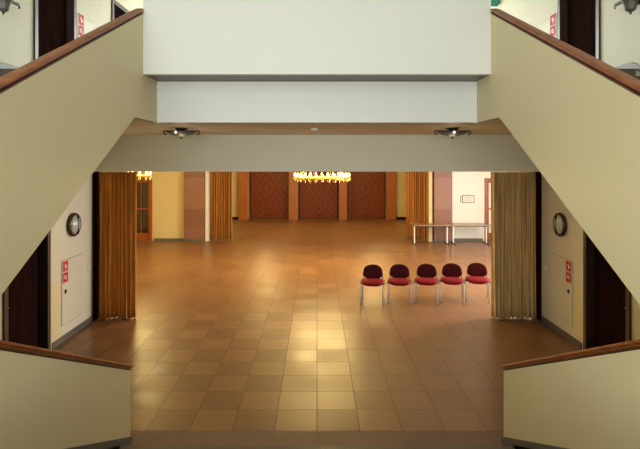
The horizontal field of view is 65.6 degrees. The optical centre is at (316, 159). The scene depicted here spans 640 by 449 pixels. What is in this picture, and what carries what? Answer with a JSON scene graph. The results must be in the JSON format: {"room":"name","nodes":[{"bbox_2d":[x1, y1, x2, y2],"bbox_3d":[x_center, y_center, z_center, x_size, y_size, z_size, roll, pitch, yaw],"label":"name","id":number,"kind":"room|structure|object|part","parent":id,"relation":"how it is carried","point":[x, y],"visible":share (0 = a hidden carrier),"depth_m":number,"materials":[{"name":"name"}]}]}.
{"room":"community hall","nodes":[
{"label":"community hall","id":0,"kind":"room"},
{"bbox_2d":[0,0,142,349],"bbox_3d":[-4.555,-0.630,6.300,0.250,7.600,17.400,0,0,0],"label":"wall","id":1,"kind":"structure","parent":0,"point":[16,25],"depth_m":8.62,"materials":[{"name":"paint"}]},
{"bbox_2d":[0,62,18,68],"bbox_3d":[-4.420,-0.052,4.700,0.020,2.645,5.960,0,0,0],"label":"baseboard","id":2,"kind":"structure","parent":1,"relation":"attached to","point":[3,65],"depth_m":7.06,"materials":[{"name":"grey stone"}]},
{"bbox_2d":[0,0,19,14],"bbox_3d":[-4.315,-2.170,6.840,0.230,0.340,0.763,0,0,0],"label":"wall lamp","id":3,"kind":"object","parent":1,"relation":"attached to","point":[5,5],"visible":1,"depth_m":6.82,"materials":[{"name":"grey metal"}]},
{"bbox_3d":[-4.315,-2.123,6.840,0.212,0.175,0.212,0,0,-23],"label":"lamp shade","id":4,"kind":"part","parent":3,"relation":"part of","materials":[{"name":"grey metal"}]},
{"bbox_2d":[2,230,50,349],"bbox_3d":[-4.515,2.070,7.610,0.230,2.200,1.220,0,0,0],"label":"door","id":5,"kind":"structure","parent":1,"relation":"in","point":[26,302],"depth_m":7.93,"materials":[{"name":"brown wood"}]},
{"bbox_2d":[33,0,76,59],"bbox_3d":[-4.515,-2.380,8.430,0.230,2.220,1.340,0,0,0],"label":"door","id":6,"kind":"structure","parent":1,"relation":"in","point":[54,21],"depth_m":8.53,"materials":[{"name":"brown wood"}]},
{"bbox_2d":[61,253,82,326],"bbox_3d":[-4.410,2.320,8.990,0.040,1.140,0.780,0,0,0],"label":"upper cabinet","id":7,"kind":"object","parent":1,"relation":"attached to","point":[72,290],"visible":1,"depth_m":8.98,"materials":[{"name":"beige metal"}]},
{"bbox_2d":[63,271,67,283],"bbox_3d":[-4.415,2.060,8.725,0.006,0.182,0.190,0,0,0],"label":"fire sign","id":8,"kind":"object","parent":7,"relation":"attached to","point":[65,275],"visible":1,"depth_m":8.72,"materials":[{"name":"red plastic"}]},
{"bbox_2d":[63,260,67,271],"bbox_3d":[-4.415,1.865,8.725,0.006,0.182,0.190,0,0,0],"label":"fire sign","id":9,"kind":"object","parent":7,"relation":"attached to","point":[65,263],"visible":1,"depth_m":8.72,"materials":[{"name":"red plastic"}]},
{"bbox_2d":[52,315,92,349],"bbox_3d":[-4.421,3.115,5.895,0.018,0.110,7.790,0,0,0],"label":"baseboard","id":10,"kind":"structure","parent":1,"relation":"attached to","point":[86,322],"depth_m":8.93,"materials":[{"name":"grey stone"}]},
{"bbox_2d":[67,213,80,236],"bbox_3d":[-4.371,1.170,9.000,0.118,0.430,0.430,0,0,0],"label":"wall lamp","id":11,"kind":"object","parent":1,"relation":"attached to","point":[74,220],"visible":1,"depth_m":8.91,"materials":[{"name":"brown metal"}]},
{"bbox_3d":[-4.360,1.170,9.000,0.080,0.348,0.348,0,0,0],"label":"glass","id":12,"kind":"part","parent":11,"relation":"part of","materials":[{"name":"white glass"}]},
{"bbox_2d":[0,8,157,295],"bbox_3d":[-3.254,-0.055,4.292,2.352,3.750,5.264,0,0,0],"label":"staircase","id":13,"kind":"structure","parent":1,"relation":"attached to","point":[62,111],"depth_m":4.05,"materials":[{"name":"paint"}]},
{"bbox_3d":[-2.135,-0.709,3.812,0.100,2.134,4.305,0,0,0],"label":"neck moulding","id":14,"kind":"part","parent":13,"relation":"part of","materials":[{"name":"brown wood"}]},
{"bbox_3d":[-2.135,-0.743,3.812,0.115,2.153,4.305,0,0,0],"label":"handrail","id":15,"kind":"part","parent":13,"relation":"part of","materials":[{"name":"brown wood"}]},
{"bbox_2d":[77,13,93,37],"bbox_3d":[-4.423,-2.170,9.510,0.014,1.080,0.720,0,0,0],"label":"upper cabinet","id":16,"kind":"object","parent":1,"relation":"attached to","point":[88,25],"visible":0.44,"depth_m":9.52,"materials":[{"name":"beige"}]},
{"bbox_2d":[78,13,83,26],"bbox_3d":[-4.413,-2.625,9.305,0.006,0.202,0.210,0,0,0],"label":"fire sign","id":17,"kind":"object","parent":16,"relation":"attached to","point":[80,16],"visible":1,"depth_m":9.29,"materials":[{"name":"red plastic"}]},
{"bbox_2d":[78,24,83,35],"bbox_3d":[-4.413,-2.410,9.305,0.006,0.202,0.210,0,0,0],"label":"fire sign","id":18,"kind":"object","parent":16,"relation":"attached to","point":[80,28],"visible":0.95,"depth_m":9.27,"materials":[{"name":"red plastic"}]},
{"bbox_2d":[111,0,129,20],"bbox_3d":[-4.515,-2.380,11.275,0.230,2.220,1.150,0,0,0],"label":"door","id":19,"kind":"structure","parent":1,"relation":"in","point":[117,10],"depth_m":11.14,"materials":[{"name":"brown wood"}]},
{"bbox_2d":[137,172,183,240],"bbox_3d":[-6.280,1.340,19.625,3.840,3.660,0.250,0,0,0],"label":"wall","id":20,"kind":"structure","parent":0,"point":[167,187],"depth_m":19.50,"materials":[{"name":"beige paint"}]},
{"bbox_2d":[136,178,151,240],"bbox_3d":[-6.930,1.935,19.590,0.940,2.470,0.260,0,0,0],"label":"door","id":21,"kind":"structure","parent":20,"relation":"in","point":[144,187],"depth_m":19.58,"materials":[{"name":"orange wood"}]},
{"bbox_3d":[-6.930,1.875,19.585,0.580,1.990,0.006,0,0,0],"label":"pane","id":22,"kind":"part","parent":21,"relation":"part of","materials":[{"name":"clear glass"}]},
{"bbox_2d":[154,238,183,240],"bbox_3d":[-5.805,3.120,19.485,1.150,0.100,0.030,0,0,0],"label":"baseboard","id":23,"kind":"structure","parent":20,"relation":"attached to","point":[155,239],"depth_m":19.47,"materials":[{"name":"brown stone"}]},
{"bbox_2d":[205,172,209,240],"bbox_3d":[-4.300,1.343,19.575,0.120,3.655,0.350,0,0,0],"label":"trim","id":24,"kind":"structure","parent":20,"relation":"attached to","point":[207,174],"depth_m":19.40,"materials":[{"name":"white paint"}]},
{"bbox_2d":[53,218,580,445],"bbox_3d":[0.000,3.270,12.750,16.400,0.200,30.300,0,0,0],"label":"floor","id":25,"kind":"structure","parent":0,"point":[261,336],"depth_m":8.59,"materials":[{"name":"tile"}]},
{"bbox_2d":[183,172,204,241],"bbox_3d":[-4.785,1.343,19.402,0.850,3.655,0.185,0,0,0],"label":"pillar","id":26,"kind":"structure","parent":25,"relation":"on","point":[194,182],"depth_m":19.33,"materials":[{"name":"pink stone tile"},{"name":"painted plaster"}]},
{"bbox_2d":[0,339,639,448],"bbox_3d":[0.000,1.786,3.627,4.395,2.767,3.945,0,0,0],"label":"staircase","id":27,"kind":"structure","parent":25,"relation":"on","point":[589,398],"depth_m":4.05,"materials":[{"name":"paint"}]},
{"bbox_3d":[-2.135,1.409,3.623,0.105,1.920,3.925,0,0,0],"label":"neck moulding","id":28,"kind":"part","parent":27,"relation":"part of","materials":[{"name":"brown wood"}]},
{"bbox_3d":[-2.135,1.377,3.630,0.125,1.949,3.940,0,0,0],"label":"handrail","id":29,"kind":"part","parent":27,"relation":"part of","materials":[{"name":"brown wood"}]},
{"bbox_3d":[-2.081,2.180,3.620,0.018,1.980,3.920,0,0,0],"label":"skirting","id":30,"kind":"part","parent":27,"relation":"part of","materials":[{"name":"grey stone"}]},
{"bbox_3d":[2.081,2.180,3.620,0.018,1.980,3.920,0,0,0],"label":"skirting","id":31,"kind":"part","parent":27,"relation":"part of","materials":[{"name":"grey stone"}]},
{"bbox_3d":[2.135,1.377,3.630,0.125,1.949,3.940,0,0,0],"label":"handrail","id":32,"kind":"part","parent":27,"relation":"part of","materials":[{"name":"brown wood"}]},
{"bbox_3d":[2.135,1.409,3.623,0.105,1.920,3.925,0,0,0],"label":"neck moulding","id":33,"kind":"part","parent":27,"relation":"part of","materials":[{"name":"brown wood"}]},
{"bbox_2d":[360,264,384,304],"bbox_3d":[1.244,2.781,11.155,0.548,0.778,0.565,0,0,9],"label":"chair","id":34,"kind":"object","parent":25,"relation":"on","point":[372,272],"visible":1,"depth_m":11.30,"materials":[{"name":"red fabric"}]},
{"bbox_3d":[0.973,2.947,10.956,0.037,0.433,0.092,0,0,28],"label":"leg","id":35,"kind":"part","parent":34,"relation":"part of","materials":[{"name":"silver metal"}]},
{"bbox_3d":[1.239,2.725,11.120,0.500,0.099,0.460,0,0,9],"label":"seat","id":36,"kind":"part","parent":34,"relation":"part of","materials":[{"name":"red fabric"}]},
{"bbox_3d":[1.278,2.555,11.370,0.455,0.326,0.099,0,0,9],"label":"backrest","id":37,"kind":"part","parent":34,"relation":"part of","materials":[{"name":"red fabric"}]},
{"bbox_3d":[1.440,2.947,10.883,0.056,0.433,0.089,0,0,9],"label":"leg","id":38,"kind":"part","parent":34,"relation":"part of","materials":[{"name":"silver metal"}]},
{"bbox_2d":[387,264,411,304],"bbox_3d":[1.856,2.781,11.195,0.548,0.778,0.565,0,0,10],"label":"chair","id":39,"kind":"object","parent":25,"relation":"on","point":[399,272],"visible":1,"depth_m":11.34,"materials":[{"name":"red fabric"}]},
{"bbox_3d":[1.582,2.947,11.001,0.056,0.433,0.089,0,0,10],"label":"leg","id":40,"kind":"part","parent":39,"relation":"part of","materials":[{"name":"silver metal"}]},
{"bbox_3d":[1.849,2.725,11.160,0.500,0.099,0.460,0,0,10],"label":"seat","id":41,"kind":"part","parent":39,"relation":"part of","materials":[{"name":"red fabric"}]},
{"bbox_3d":[1.893,2.555,11.409,0.455,0.326,0.099,0,0,10],"label":"backrest","id":42,"kind":"part","parent":39,"relation":"part of","materials":[{"name":"red fabric"}]},
{"bbox_2d":[414,264,438,303],"bbox_3d":[2.474,2.781,11.234,0.548,0.778,0.565,0,0,14],"label":"chair","id":43,"kind":"object","parent":25,"relation":"on","point":[426,273],"visible":1,"depth_m":11.36,"materials":[{"name":"red fabric"}]},
{"bbox_3d":[2.187,2.947,11.060,0.056,0.433,0.089,0,0,14],"label":"leg","id":44,"kind":"part","parent":43,"relation":"part of","materials":[{"name":"silver metal"}]},
{"bbox_3d":[2.465,2.725,11.201,0.500,0.099,0.460,0,0,14],"label":"seat","id":45,"kind":"part","parent":43,"relation":"part of","materials":[{"name":"red fabric"}]},
{"bbox_3d":[2.526,2.555,11.446,0.455,0.326,0.099,0,0,14],"label":"backrest","id":46,"kind":"part","parent":43,"relation":"part of","materials":[{"name":"red fabric"}]},
{"bbox_3d":[2.645,2.947,10.946,0.056,0.433,0.089,0,0,14],"label":"leg","id":47,"kind":"part","parent":43,"relation":"part of","materials":[{"name":"silver metal"}]},
{"bbox_2d":[427,172,431,240],"bbox_3d":[4.435,1.343,19.575,0.130,3.655,0.350,0,0,0],"label":"trim","id":48,"kind":"structure","parent":25,"relation":"on","point":[429,174],"depth_m":19.40,"materials":[{"name":"beige paint"}]},
{"bbox_2d":[410,223,451,244],"bbox_3d":[4.300,2.797,18.800,1.440,0.745,0.700,0,0,0],"label":"folding table","id":49,"kind":"object","parent":25,"relation":"on","point":[446,225],"visible":1,"depth_m":18.68,"materials":[{"name":"laminate"}]},
{"bbox_3d":[4.920,2.805,18.800,0.040,0.670,0.080,0,0,0],"label":"leg","id":50,"kind":"part","parent":49,"relation":"part of","materials":[{"name":"silver metal"}]},
{"bbox_2d":[432,172,451,241],"bbox_3d":[4.888,1.343,19.535,0.695,3.655,0.450,0,0,0],"label":"pillar","id":51,"kind":"structure","parent":25,"relation":"on","point":[441,181],"depth_m":19.33,"materials":[{"name":"paint"}]},
{"bbox_2d":[439,263,464,303],"bbox_3d":[3.066,2.781,11.284,0.548,0.778,0.565,0,0,15],"label":"chair","id":52,"kind":"object","parent":25,"relation":"on","point":[452,272],"visible":1,"depth_m":11.41,"materials":[{"name":"red fabric"}]},
{"bbox_3d":[2.777,2.947,11.113,0.037,0.433,0.092,0,0,34],"label":"leg","id":53,"kind":"part","parent":52,"relation":"part of","materials":[{"name":"silver metal"}]},
{"bbox_3d":[3.120,2.555,11.495,0.455,0.326,0.099,0,0,15],"label":"backrest","id":54,"kind":"part","parent":52,"relation":"part of","materials":[{"name":"red fabric"}]},
{"bbox_3d":[3.057,2.725,11.251,0.500,0.099,0.460,0,0,15],"label":"seat","id":55,"kind":"part","parent":52,"relation":"part of","materials":[{"name":"red fabric"}]},
{"bbox_2d":[448,223,490,244],"bbox_3d":[5.775,2.797,18.800,1.450,0.745,0.700,0,0,0],"label":"folding table","id":56,"kind":"object","parent":25,"relation":"on","point":[485,225],"visible":0.94,"depth_m":18.68,"materials":[{"name":"laminate"}]},
{"bbox_3d":[5.150,2.805,18.800,0.040,0.670,0.080,0,0,0],"label":"leg","id":57,"kind":"part","parent":56,"relation":"part of","materials":[{"name":"silver metal"}]},
{"bbox_3d":[6.400,2.805,18.800,0.040,0.670,0.080,0,0,0],"label":"leg","id":58,"kind":"part","parent":56,"relation":"part of","materials":[{"name":"silver metal"}]},
{"bbox_2d":[465,263,490,302],"bbox_3d":[3.659,2.781,11.344,0.548,0.778,0.565,0,0,16],"label":"chair","id":59,"kind":"object","parent":25,"relation":"on","point":[477,271],"visible":1,"depth_m":11.46,"materials":[{"name":"red fabric"}]},
{"bbox_3d":[3.719,2.555,11.553,0.455,0.326,0.099,0,0,16],"label":"backrest","id":60,"kind":"part","parent":59,"relation":"part of","materials":[{"name":"red fabric"}]},
{"bbox_3d":[3.650,2.725,11.311,0.500,0.099,0.460,0,0,16],"label":"seat","id":61,"kind":"part","parent":59,"relation":"part of","materials":[{"name":"red fabric"}]},
{"bbox_3d":[3.821,2.947,11.050,0.037,0.433,0.092,0,0,-3],"label":"leg","id":62,"kind":"part","parent":59,"relation":"part of","materials":[{"name":"silver metal"}]},
{"bbox_2d":[143,0,490,75],"bbox_3d":[0.000,-1.640,6.018,4.180,1.220,0.095,0,0,0],"label":"wall","id":63,"kind":"structure","parent":0,"point":[181,37],"depth_m":5.97,"materials":[{"name":"white paint"}]},
{"bbox_2d":[122,122,511,134],"bbox_3d":[0.000,-0.757,8.300,8.860,0.525,3.000,0,0,0],"label":"ceiling","id":64,"kind":"structure","parent":0,"point":[158,128],"depth_m":8.07,"materials":[{"name":"paint"}]},
{"bbox_2d":[163,128,199,139],"bbox_3d":[-2.100,-0.405,7.700,0.456,0.180,0.373,0,0,-39],"label":"ceiling lamp","id":65,"kind":"object","parent":64,"relation":"attached to","point":[180,132],"visible":0.98,"depth_m":7.65,"materials":[{"name":"grey metal"}]},
{"bbox_3d":[-2.100,-0.399,7.700,0.339,0.083,0.339,0,0,45],"label":"lamp shade","id":66,"kind":"part","parent":65,"relation":"part of","materials":[{"name":"grey metal"}]},
{"bbox_2d":[94,135,539,171],"bbox_3d":[0.000,-0.275,9.950,8.860,1.010,0.300,0,0,0],"label":"lintel","id":67,"kind":"object","parent":64,"relation":"attached to","point":[130,153],"visible":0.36,"depth_m":9.80,"materials":[{"name":"paint"}]},
{"bbox_2d":[99,172,136,319],"bbox_3d":[-3.971,1.705,9.933,0.761,2.930,0.202,0,0,0],"label":"curtain","id":68,"kind":"object","parent":67,"relation":"hanging from","point":[117,190],"visible":0.98,"depth_m":9.91,"materials":[{"name":"orange fabric"}]},
{"bbox_2d":[491,172,535,319],"bbox_3d":[3.925,1.705,9.929,0.885,2.930,0.177,0,0,0],"label":"curtain","id":69,"kind":"object","parent":67,"relation":"hanging from","point":[513,194],"visible":0.97,"depth_m":9.92,"materials":[{"name":"beige fabric"}]},
{"bbox_2d":[434,128,470,139],"bbox_3d":[2.100,-0.405,7.700,0.456,0.180,0.373,0,0,-39],"label":"ceiling lamp","id":70,"kind":"object","parent":64,"relation":"attached to","point":[451,132],"visible":0.98,"depth_m":7.65,"materials":[{"name":"grey metal"}]},
{"bbox_3d":[2.100,-0.399,7.700,0.339,0.083,0.339,0,0,45],"label":"lamp shade","id":71,"kind":"part","parent":70,"relation":"part of","materials":[{"name":"grey metal"}]},
{"bbox_2d":[0,69,635,81],"bbox_3d":[0.000,-1.150,10.535,8.860,0.240,8.930,0,0,0],"label":"floor","id":72,"kind":"structure","parent":0,"point":[632,72],"depth_m":6.36,"materials":[{"name":"stone"}]},
{"bbox_2d":[157,82,476,123],"bbox_3d":[0.000,-0.757,6.643,4.180,0.535,0.305,0,0,0],"label":"ceiling beam","id":73,"kind":"structure","parent":72,"relation":"attached to","point":[177,102],"depth_m":6.49,"materials":[{"name":"white paint"}]},
{"bbox_2d":[232,172,405,218],"bbox_3d":[0.000,1.340,26.750,10.400,3.660,0.300,0,0,0],"label":"wall","id":74,"kind":"structure","parent":0,"point":[400,176],"depth_m":26.60,"materials":[{"name":"yellow paint"}]},
{"bbox_2d":[238,172,248,219],"bbox_3d":[-3.925,1.343,26.473,0.530,3.655,0.245,0,0,0],"label":"trim","id":75,"kind":"structure","parent":74,"relation":"attached to","point":[243,177],"depth_m":26.35,"materials":[{"name":"brown wood"}]},
{"bbox_2d":[249,172,288,218],"bbox_3d":[-2.580,1.470,26.900,2.140,3.400,0.100,0,0,0],"label":"door","id":76,"kind":"structure","parent":74,"relation":"in","point":[268,191],"depth_m":26.88,"materials":[{"name":"brown wood"}]},
{"bbox_2d":[289,172,297,219],"bbox_3d":[-1.255,1.343,26.473,0.510,3.655,0.245,0,0,0],"label":"trim","id":77,"kind":"structure","parent":74,"relation":"attached to","point":[293,186],"depth_m":26.35,"materials":[{"name":"brown wood"}]},
{"bbox_2d":[298,172,338,218],"bbox_3d":[0.085,1.470,26.900,2.170,3.400,0.100,0,0,0],"label":"door","id":78,"kind":"structure","parent":74,"relation":"in","point":[319,199],"depth_m":26.88,"materials":[{"name":"brown wood"}]},
{"bbox_2d":[232,217,405,218],"bbox_3d":[0.000,3.110,26.585,9.980,0.120,0.030,0,0,0],"label":"baseboard","id":79,"kind":"structure","parent":74,"relation":"attached to","point":[232,217],"depth_m":26.57,"materials":[{"name":"brown wood"}]},
{"bbox_2d":[339,172,346,219],"bbox_3d":[1.385,1.343,26.473,0.430,3.655,0.245,0,0,0],"label":"trim","id":80,"kind":"structure","parent":74,"relation":"attached to","point":[342,186],"depth_m":26.35,"materials":[{"name":"brown wood"}]},
{"bbox_2d":[347,172,384,218],"bbox_3d":[2.650,1.470,26.900,2.100,3.400,0.100,0,0,0],"label":"door","id":81,"kind":"structure","parent":74,"relation":"in","point":[365,190],"depth_m":26.88,"materials":[{"name":"brown wood"}]},
{"bbox_2d":[386,172,395,219],"bbox_3d":[3.950,1.343,26.473,0.500,3.655,0.245,0,0,0],"label":"trim","id":82,"kind":"structure","parent":74,"relation":"attached to","point":[390,176],"depth_m":26.35,"materials":[{"name":"brown wood"}]},
{"bbox_2d":[452,172,490,240],"bbox_3d":[6.720,1.340,19.625,2.960,3.660,0.250,0,0,0],"label":"wall","id":83,"kind":"structure","parent":0,"point":[463,183],"depth_m":19.50,"materials":[{"name":"white paint"}]},
{"bbox_2d":[451,172,451,238],"bbox_3d":[5.263,1.343,19.470,0.054,3.655,0.060,0,0,0],"label":"trim","id":84,"kind":"structure","parent":83,"relation":"attached to","point":[451,172],"depth_m":19.44,"materials":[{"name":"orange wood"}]},
{"bbox_2d":[460,195,473,202],"bbox_3d":[5.895,1.530,19.490,0.550,0.310,0.020,0,0,0],"label":"wall plaque","id":85,"kind":"object","parent":83,"relation":"attached to","point":[465,198],"visible":1,"depth_m":19.49,"materials":[{"name":"grey metal"}]},
{"bbox_2d":[454,238,482,240],"bbox_3d":[5.880,3.120,19.485,1.240,0.100,0.030,0,0,0],"label":"baseboard","id":86,"kind":"structure","parent":83,"relation":"attached to","point":[455,239],"depth_m":19.47,"materials":[{"name":"grey stone"}]},
{"bbox_2d":[485,178,490,239],"bbox_3d":[7.040,1.945,19.590,0.920,2.450,0.260,0,0,0],"label":"door","id":87,"kind":"structure","parent":83,"relation":"in","point":[487,180],"depth_m":19.56,"materials":[{"name":"orange wood"}]},
{"bbox_3d":[7.040,1.885,19.585,0.560,1.970,0.006,0,0,0],"label":"pane","id":88,"kind":"part","parent":87,"relation":"part of","materials":[{"name":"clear glass"}]},
{"bbox_2d":[491,0,639,349],"bbox_3d":[4.555,-0.630,6.300,0.250,7.600,17.400,0,0,0],"label":"wall","id":89,"kind":"structure","parent":0,"point":[620,30],"depth_m":8.55,"materials":[{"name":"paint"}]},
{"bbox_2d":[491,0,499,5],"bbox_3d":[4.325,-3.840,12.065,0.210,0.220,0.030,0,0,0],"label":"exit sign","id":90,"kind":"object","parent":89,"relation":"attached to","point":[493,2],"visible":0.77,"depth_m":12.05,"materials":[{"name":"teal plastic"}]},
{"bbox_2d":[540,13,556,37],"bbox_3d":[4.423,-2.170,9.510,0.014,1.080,0.720,0,0,0],"label":"upper cabinet","id":91,"kind":"object","parent":89,"relation":"attached to","point":[545,25],"visible":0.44,"depth_m":9.52,"materials":[{"name":"beige"}]},
{"bbox_2d":[550,13,555,26],"bbox_3d":[4.413,-2.625,9.305,0.006,0.202,0.210,0,0,0],"label":"fire sign","id":92,"kind":"object","parent":91,"relation":"attached to","point":[553,16],"visible":1,"depth_m":9.29,"materials":[{"name":"red plastic"}]},
{"bbox_2d":[550,24,555,35],"bbox_3d":[4.413,-2.410,9.305,0.006,0.202,0.210,0,0,0],"label":"fire sign","id":93,"kind":"object","parent":91,"relation":"attached to","point":[553,28],"visible":0.96,"depth_m":9.27,"materials":[{"name":"red plastic"}]},
{"bbox_2d":[476,8,639,303],"bbox_3d":[3.254,-0.055,4.292,2.352,3.750,5.264,0,0,0],"label":"staircase","id":94,"kind":"structure","parent":89,"relation":"attached to","point":[574,114],"depth_m":4.02,"materials":[{"name":"paint"}]},
{"bbox_3d":[2.135,-0.743,3.812,0.115,2.153,4.305,0,0,0],"label":"handrail","id":95,"kind":"part","parent":94,"relation":"part of","materials":[{"name":"brown wood"}]},
{"bbox_3d":[2.135,-0.709,3.812,0.100,2.134,4.305,0,0,0],"label":"neck moulding","id":96,"kind":"part","parent":94,"relation":"part of","materials":[{"name":"brown wood"}]},
{"bbox_2d":[553,213,566,236],"bbox_3d":[4.371,1.170,9.000,0.118,0.430,0.430,0,0,0],"label":"wall lamp","id":97,"kind":"object","parent":89,"relation":"attached to","point":[559,220],"visible":1,"depth_m":8.91,"materials":[{"name":"white glass"}]},
{"bbox_3d":[4.360,1.170,9.000,0.080,0.348,0.348,0,0,0],"label":"glass","id":98,"kind":"part","parent":97,"relation":"part of","materials":[{"name":"white glass"}]},
{"bbox_2d":[541,315,581,349],"bbox_3d":[4.421,3.115,5.895,0.018,0.110,7.790,0,0,0],"label":"baseboard","id":99,"kind":"structure","parent":89,"relation":"attached to","point":[547,322],"depth_m":8.93,"materials":[{"name":"grey stone"}]},
{"bbox_2d":[551,253,572,326],"bbox_3d":[4.410,2.320,8.990,0.040,1.140,0.780,0,0,0],"label":"upper cabinet","id":100,"kind":"object","parent":89,"relation":"attached to","point":[561,290],"visible":1,"depth_m":8.98,"materials":[{"name":"beige metal"}]},
{"bbox_2d":[566,271,570,283],"bbox_3d":[4.415,2.060,8.725,0.006,0.182,0.190,0,0,0],"label":"fire sign","id":101,"kind":"object","parent":100,"relation":"attached to","point":[568,275],"visible":1,"depth_m":8.72,"materials":[{"name":"red plastic"}]},
{"bbox_2d":[566,260,570,271],"bbox_3d":[4.415,1.865,8.725,0.006,0.182,0.190,0,0,0],"label":"fire sign","id":102,"kind":"object","parent":100,"relation":"attached to","point":[568,263],"visible":1,"depth_m":8.72,"materials":[{"name":"red plastic"}]},
{"bbox_2d":[557,0,600,59],"bbox_3d":[4.515,-2.380,8.430,0.230,2.220,1.340,0,0,0],"label":"door","id":103,"kind":"structure","parent":89,"relation":"in","point":[578,21],"depth_m":8.53,"materials":[{"name":"brown wood"}]},
{"bbox_2d":[583,230,631,349],"bbox_3d":[4.515,2.070,7.610,0.230,2.200,1.220,0,0,0],"label":"door","id":104,"kind":"structure","parent":89,"relation":"in","point":[607,302],"depth_m":7.93,"materials":[{"name":"brown wood"}]},
{"bbox_2d":[614,0,639,14],"bbox_3d":[4.315,-2.170,6.840,0.230,0.340,0.763,0,0,0],"label":"wall lamp","id":105,"kind":"object","parent":89,"relation":"attached to","point":[630,6],"visible":1,"depth_m":6.80,"materials":[{"name":"grey metal"}]},
{"bbox_3d":[4.315,-2.123,6.840,0.212,0.175,0.212,0,0,23],"label":"lamp shade","id":106,"kind":"part","parent":105,"relation":"part of","materials":[{"name":"grey metal"}]},
{"bbox_2d":[615,62,639,71],"bbox_3d":[4.420,-0.052,4.700,0.020,2.645,5.960,0,0,0],"label":"baseboard","id":107,"kind":"structure","parent":89,"relation":"attached to","point":[631,65],"depth_m":6.99,"materials":[{"name":"grey stone"}]},
{"bbox_3d":[0.000,-0.638,19.000,16.400,0.285,17.800,0,0,0],"label":"ceiling","id":108,"kind":"structure","parent":0,"visible":0},
{"bbox_2d":[137,172,151,180],"bbox_3d":[-5.250,0.055,14.700,0.750,1.090,0.713,0,0,0],"label":"chandelier","id":109,"kind":"object","parent":108,"relation":"hanging from","point":[139,176],"visible":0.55,"depth_m":14.47,"materials":[{"name":"gold metal"}]},
{"bbox_2d":[293,172,350,182],"bbox_3d":[0.150,0.080,14.700,1.710,1.140,1.706,0,0,0],"label":"chandelier","id":110,"kind":"object","parent":108,"relation":"hanging from","point":[346,177],"visible":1,"depth_m":14.12,"materials":[{"name":"gold metal"}]},
{"bbox_3d":[0.065,-0.310,19.650,8.610,0.360,0.200,0,0,0],"label":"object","id":111,"kind":"structure","parent":0,"visible":0},
{"bbox_2d":[210,172,231,239],"bbox_3d":[-3.778,1.521,19.622,0.896,3.262,0.218,0,0,0],"label":"curtain","id":112,"kind":"object","parent":111,"relation":"hanging from","point":[220,182],"visible":0.78,"depth_m":19.62,"materials":[{"name":"orange fabric"}]},
{"bbox_2d":[406,172,426,239],"bbox_3d":[3.932,1.521,19.624,0.836,3.262,0.220,0,0,0],"label":"curtain","id":113,"kind":"object","parent":111,"relation":"hanging from","point":[416,182],"visible":0.71,"depth_m":19.61,"materials":[{"name":"orange fabric"}]},
{"bbox_3d":[-6.315,1.195,9.950,3.770,3.950,0.300,0,0,0],"label":"wall","id":114,"kind":"structure","parent":0,"visible":0},
{"bbox_2d":[92,172,99,320],"bbox_3d":[-4.410,1.700,9.950,0.040,2.940,0.300,0,0,0],"label":"trim","id":115,"kind":"structure","parent":114,"relation":"attached to","point":[95,176],"depth_m":9.85,"materials":[{"name":"brown wood"}]},
{"bbox_3d":[6.315,1.195,9.950,3.770,3.950,0.300,0,0,0],"label":"wall","id":116,"kind":"structure","parent":0,"visible":0},
{"bbox_2d":[536,172,541,320],"bbox_3d":[4.410,1.700,9.950,0.040,2.940,0.300,0,0,0],"label":"trim","id":117,"kind":"structure","parent":116,"relation":"attached to","point":[538,174],"depth_m":9.85,"materials":[{"name":"brown wood"}]}
]}

